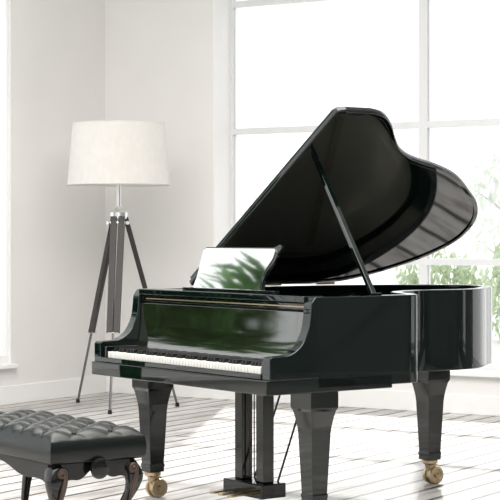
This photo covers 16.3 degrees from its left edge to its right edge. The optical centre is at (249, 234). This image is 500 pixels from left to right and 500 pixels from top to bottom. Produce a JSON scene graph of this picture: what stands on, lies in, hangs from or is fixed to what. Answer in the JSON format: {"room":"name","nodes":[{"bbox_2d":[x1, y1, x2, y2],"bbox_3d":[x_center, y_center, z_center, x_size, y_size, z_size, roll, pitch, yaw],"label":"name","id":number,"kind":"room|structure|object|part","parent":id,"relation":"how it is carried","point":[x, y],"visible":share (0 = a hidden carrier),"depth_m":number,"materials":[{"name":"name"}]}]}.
{"room":"music room","nodes":[
{"label":"music room","id":0,"kind":"room"},
{"bbox_2d":[0,0,104,386],"bbox_3d":[-5.105,-0.940,8.114,0.310,4.400,14.200,0,0,33],"label":"wall","id":1,"kind":"structure","parent":0,"point":[58,46],"depth_m":13.45,"materials":[{"name":"paint"}]},
{"bbox_2d":[0,0,7,364],"bbox_3d":[-2.261,-0.905,12.344,0.030,3.730,1.688,0,0,33],"label":"window","id":2,"kind":"structure","parent":1,"relation":"in","point":[3,359],"depth_m":13.04,"materials":[{"name":"white"}]},
{"bbox_2d":[0,0,10,363],"bbox_3d":[-1.889,-0.905,13.103,0.254,3.730,0.008,0,0,33],"label":"trim","id":3,"kind":"structure","parent":1,"relation":"attached to","point":[1,1],"depth_m":13.07,"materials":[{"name":"white"}]},
{"bbox_2d":[0,364,17,369],"bbox_3d":[-4.127,0.975,9.547,0.300,0.030,8.470,0,0,33],"label":"trim","id":4,"kind":"structure","parent":1,"relation":"attached to","point":[2,366],"depth_m":12.96,"materials":[{"name":"white wood"}]},
{"bbox_2d":[0,375,105,405],"bbox_3d":[-4.966,1.190,8.025,0.020,0.140,14.200,0,0,33],"label":"baseboard","id":5,"kind":"structure","parent":1,"relation":"attached to","point":[39,391],"depth_m":13.40,"materials":[{"name":"white"}]},
{"bbox_2d":[0,392,499,499],"bbox_3d":[0.493,1.320,4.785,13.510,0.120,14.600,0,0,33],"label":"floor","id":6,"kind":"structure","parent":0,"point":[373,455],"depth_m":10.14,"materials":[{"name":"white wood"}]},
{"bbox_2d":[0,410,146,499],"bbox_3d":[-0.835,0.994,6.990,0.424,0.532,0.940,0,0,-36],"label":"piano bench","id":7,"kind":"object","parent":6,"relation":"on","point":[51,448],"visible":1,"depth_m":6.67,"materials":[{"name":"black leather"}]},
{"bbox_3d":[-0.940,1.059,7.406,0.096,0.401,0.096,0,0,-36],"label":"leg","id":8,"kind":"part","parent":7,"relation":"part of","materials":[{"name":"brown wood"}]},
{"bbox_3d":[-0.730,1.059,6.574,0.096,0.401,0.096,0,0,-36],"label":"leg","id":9,"kind":"part","parent":7,"relation":"part of","materials":[{"name":"brown wood"}]},
{"bbox_2d":[0,410,146,465],"bbox_3d":[-0.835,0.793,6.990,0.424,0.131,0.904,0,0,-36],"label":"seat cushion","id":10,"kind":"object","parent":7,"relation":"on","point":[27,437],"depth_m":6.68,"materials":[{"name":"black leather"}]},
{"bbox_3d":[-0.573,0.882,6.628,0.080,0.083,0.047,0,0,-36],"label":"height knob","id":11,"kind":"part","parent":7,"relation":"part of","materials":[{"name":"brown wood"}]},
{"bbox_3d":[-0.472,1.059,6.760,0.096,0.401,0.096,0,0,-36],"label":"leg","id":12,"kind":"part","parent":7,"relation":"part of","materials":[{"name":"brown wood"}]},
{"bbox_2d":[67,120,178,413],"bbox_3d":[-1.004,0.222,12.846,0.756,2.076,0.883,0,0,-44],"label":"tripod floor lamp","id":13,"kind":"object","parent":6,"relation":"on","point":[104,153],"visible":0.95,"depth_m":12.54,"materials":[{"name":"fabric"}]},
{"bbox_3d":[-1.219,0.903,13.078,0.019,0.695,0.238,0,0,-43],"label":"rod","id":14,"kind":"part","parent":13,"relation":"part of","materials":[{"name":"silver metal"}]},
{"bbox_3d":[-0.980,0.903,12.421,0.018,0.695,0.238,0,0,3],"label":"rod","id":15,"kind":"part","parent":13,"relation":"part of","materials":[{"name":"silver metal"}]},
{"bbox_3d":[-0.960,-0.590,12.800,0.750,0.450,0.750,0,0,0],"label":"lamp shade","id":16,"kind":"part","parent":13,"relation":"part of","materials":[{"name":"fabric"}]},
{"bbox_3d":[-0.801,0.270,12.821,0.254,0.808,0.074,0,0,-7],"label":"leg","id":17,"kind":"part","parent":13,"relation":"part of","materials":[{"name":"brown wood"}]},
{"bbox_3d":[-0.628,0.903,12.847,0.208,0.694,0.019,0,0,-8],"label":"rod","id":18,"kind":"part","parent":13,"relation":"part of","materials":[{"name":"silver metal"}]},
{"bbox_2d":[92,107,491,499],"bbox_3d":[0.484,0.345,8.339,2.052,1.829,1.421,0,0,-36],"label":"grand piano","id":19,"kind":"object","parent":6,"relation":"on","point":[350,202],"visible":1,"depth_m":8.09,"materials":[{"name":"black wood"}]},
{"bbox_3d":[-0.620,0.430,8.358,0.255,0.340,0.055,0,0,-36],"label":"case arm","id":20,"kind":"part","parent":19,"relation":"part of","materials":[{"name":"black wood"}]},
{"bbox_3d":[-0.467,0.890,8.406,0.146,0.489,0.146,0,0,-36],"label":"leg","id":21,"kind":"part","parent":19,"relation":"part of","materials":[{"name":"black wood"}]},
{"bbox_3d":[-0.122,0.302,7.888,0.050,0.028,1.284,0,0,-36],"label":"rail","id":22,"kind":"part","parent":19,"relation":"part of","materials":[{"name":"black"}]},
{"bbox_2d":[139,288,322,302],"bbox_3d":[-0.112,0.271,7.895,0.105,0.028,1.296,0,0,-36],"label":"shelf","id":23,"kind":"object","parent":19,"relation":"attached to","point":[193,295],"depth_m":7.90,"materials":[{"name":"black"}]},
{"bbox_3d":[-0.001,0.890,8.019,0.005,0.440,0.005,0,0,32],"label":"pedal rod","id":24,"kind":"part","parent":19,"relation":"part of","materials":[{"name":"black metal"}]},
{"bbox_3d":[0.019,0.890,7.990,0.005,0.440,0.005,0,0,32],"label":"pedal rod","id":25,"kind":"part","parent":19,"relation":"part of","materials":[{"name":"black"}]},
{"bbox_3d":[0.096,0.885,8.157,0.209,0.514,0.010,0,0,-36],"label":"brace rod","id":26,"kind":"part","parent":19,"relation":"part of","materials":[{"name":"black wood"}]},
{"bbox_3d":[0.202,0.885,8.011,0.209,0.514,0.010,0,0,-36],"label":"brace rod","id":27,"kind":"part","parent":19,"relation":"part of","materials":[{"name":"black metal"}]},
{"bbox_3d":[0.169,0.430,7.268,0.255,0.340,0.055,0,0,-36],"label":"case arm","id":28,"kind":"part","parent":19,"relation":"part of","materials":[{"name":"black wood"}]},
{"bbox_3d":[0.273,0.890,7.418,0.146,0.489,0.146,0,0,-36],"label":"leg","id":29,"kind":"part","parent":19,"relation":"part of","materials":[{"name":"black wood"}]},
{"bbox_3d":[0.644,-0.159,8.600,1.487,0.815,1.186,0,0,-36],"label":"lid","id":30,"kind":"part","parent":19,"relation":"part of","materials":[{"name":"black wood"}]},
{"bbox_3d":[0.910,0.890,8.857,0.146,0.489,0.146,0,0,-36],"label":"leg","id":31,"kind":"part","parent":19,"relation":"part of","materials":[{"name":"black wood"}]},
{"bbox_2d":[105,0,499,395],"bbox_3d":[2.097,-0.940,12.127,8.025,4.400,0.310,0,0,33],"label":"wall","id":32,"kind":"structure","parent":0,"point":[159,53],"depth_m":13.69,"materials":[{"name":"paint"}]},
{"bbox_2d":[213,0,230,246],"bbox_3d":[-0.209,-0.905,13.559,0.012,3.730,0.254,0,0,33],"label":"trim","id":33,"kind":"structure","parent":32,"relation":"attached to","point":[221,8],"depth_m":13.53,"materials":[{"name":"white paint"}]},
{"bbox_2d":[106,376,499,415],"bbox_3d":[4.372,1.190,10.483,13.090,0.140,0.020,0,0,33],"label":"baseboard","id":34,"kind":"structure","parent":32,"relation":"attached to","point":[486,405],"depth_m":12.66,"materials":[{"name":"white"}]},
{"bbox_2d":[231,0,422,283],"bbox_3d":[0.564,-0.905,13.217,1.683,3.730,0.060,0,0,33],"label":"window","id":35,"kind":"structure","parent":32,"relation":"in","point":[235,4],"depth_m":13.50,"materials":[{"name":"white paint"}]},
{"bbox_2d":[423,0,499,369],"bbox_3d":[1.984,-0.905,12.312,1.683,3.730,0.060,0,0,33],"label":"window","id":36,"kind":"structure","parent":32,"relation":"in","point":[428,124],"depth_m":12.72,"materials":[{"name":"white paint"}]},
{"bbox_2d":[450,369,499,377],"bbox_3d":[2.613,0.975,11.734,6.792,0.030,0.300,0,0,33],"label":"trim","id":37,"kind":"structure","parent":32,"relation":"attached to","point":[467,372],"depth_m":12.26,"materials":[{"name":"white wood"}]},
{"label":"outside","id":38,"kind":"structure","parent":0,"visible":0},
{"bbox_2d":[281,265,499,360],"bbox_3d":[7.685,1.460,30.675,100.000,0.200,100.000,0,0,33],"label":"ground","id":39,"kind":"structure","parent":38,"point":[387,276],"depth_m":52.31,"materials":[{"name":"white"}]},
{"bbox_2d":[241,148,293,212],"bbox_3d":[0.556,-0.247,37.968,1.645,3.228,1.958,0,0,-42],"label":"tree","id":40,"kind":"object","parent":39,"relation":"on","point":[267,162],"visible":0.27,"depth_m":37.98,"materials":[{"name":"green plant"}]},
{"bbox_2d":[394,247,499,335],"bbox_3d":[2.184,0.780,20.436,1.495,1.364,1.390,0,0,41],"label":"shrub","id":41,"kind":"object","parent":39,"relation":"on","point":[462,273],"visible":0.2,"depth_m":20.33,"materials":[{"name":"green plant"}]},
{"bbox_2d":[459,139,499,257],"bbox_3d":[4.226,-0.151,26.042,2.432,3.035,2.528,0,0,-29],"label":"tree","id":42,"kind":"object","parent":39,"relation":"on","point":[477,183],"visible":0.73,"depth_m":25.80,"materials":[{"name":"green plant"}]},
{"bbox_2d":[477,243,499,339],"bbox_3d":[3.470,0.670,22.163,1.399,1.543,1.528,0,0,-27],"label":"shrub","id":43,"kind":"object","parent":39,"relation":"on","point":[496,269],"visible":0.45,"depth_m":22.17,"materials":[{"name":"green plant"}]}
]}

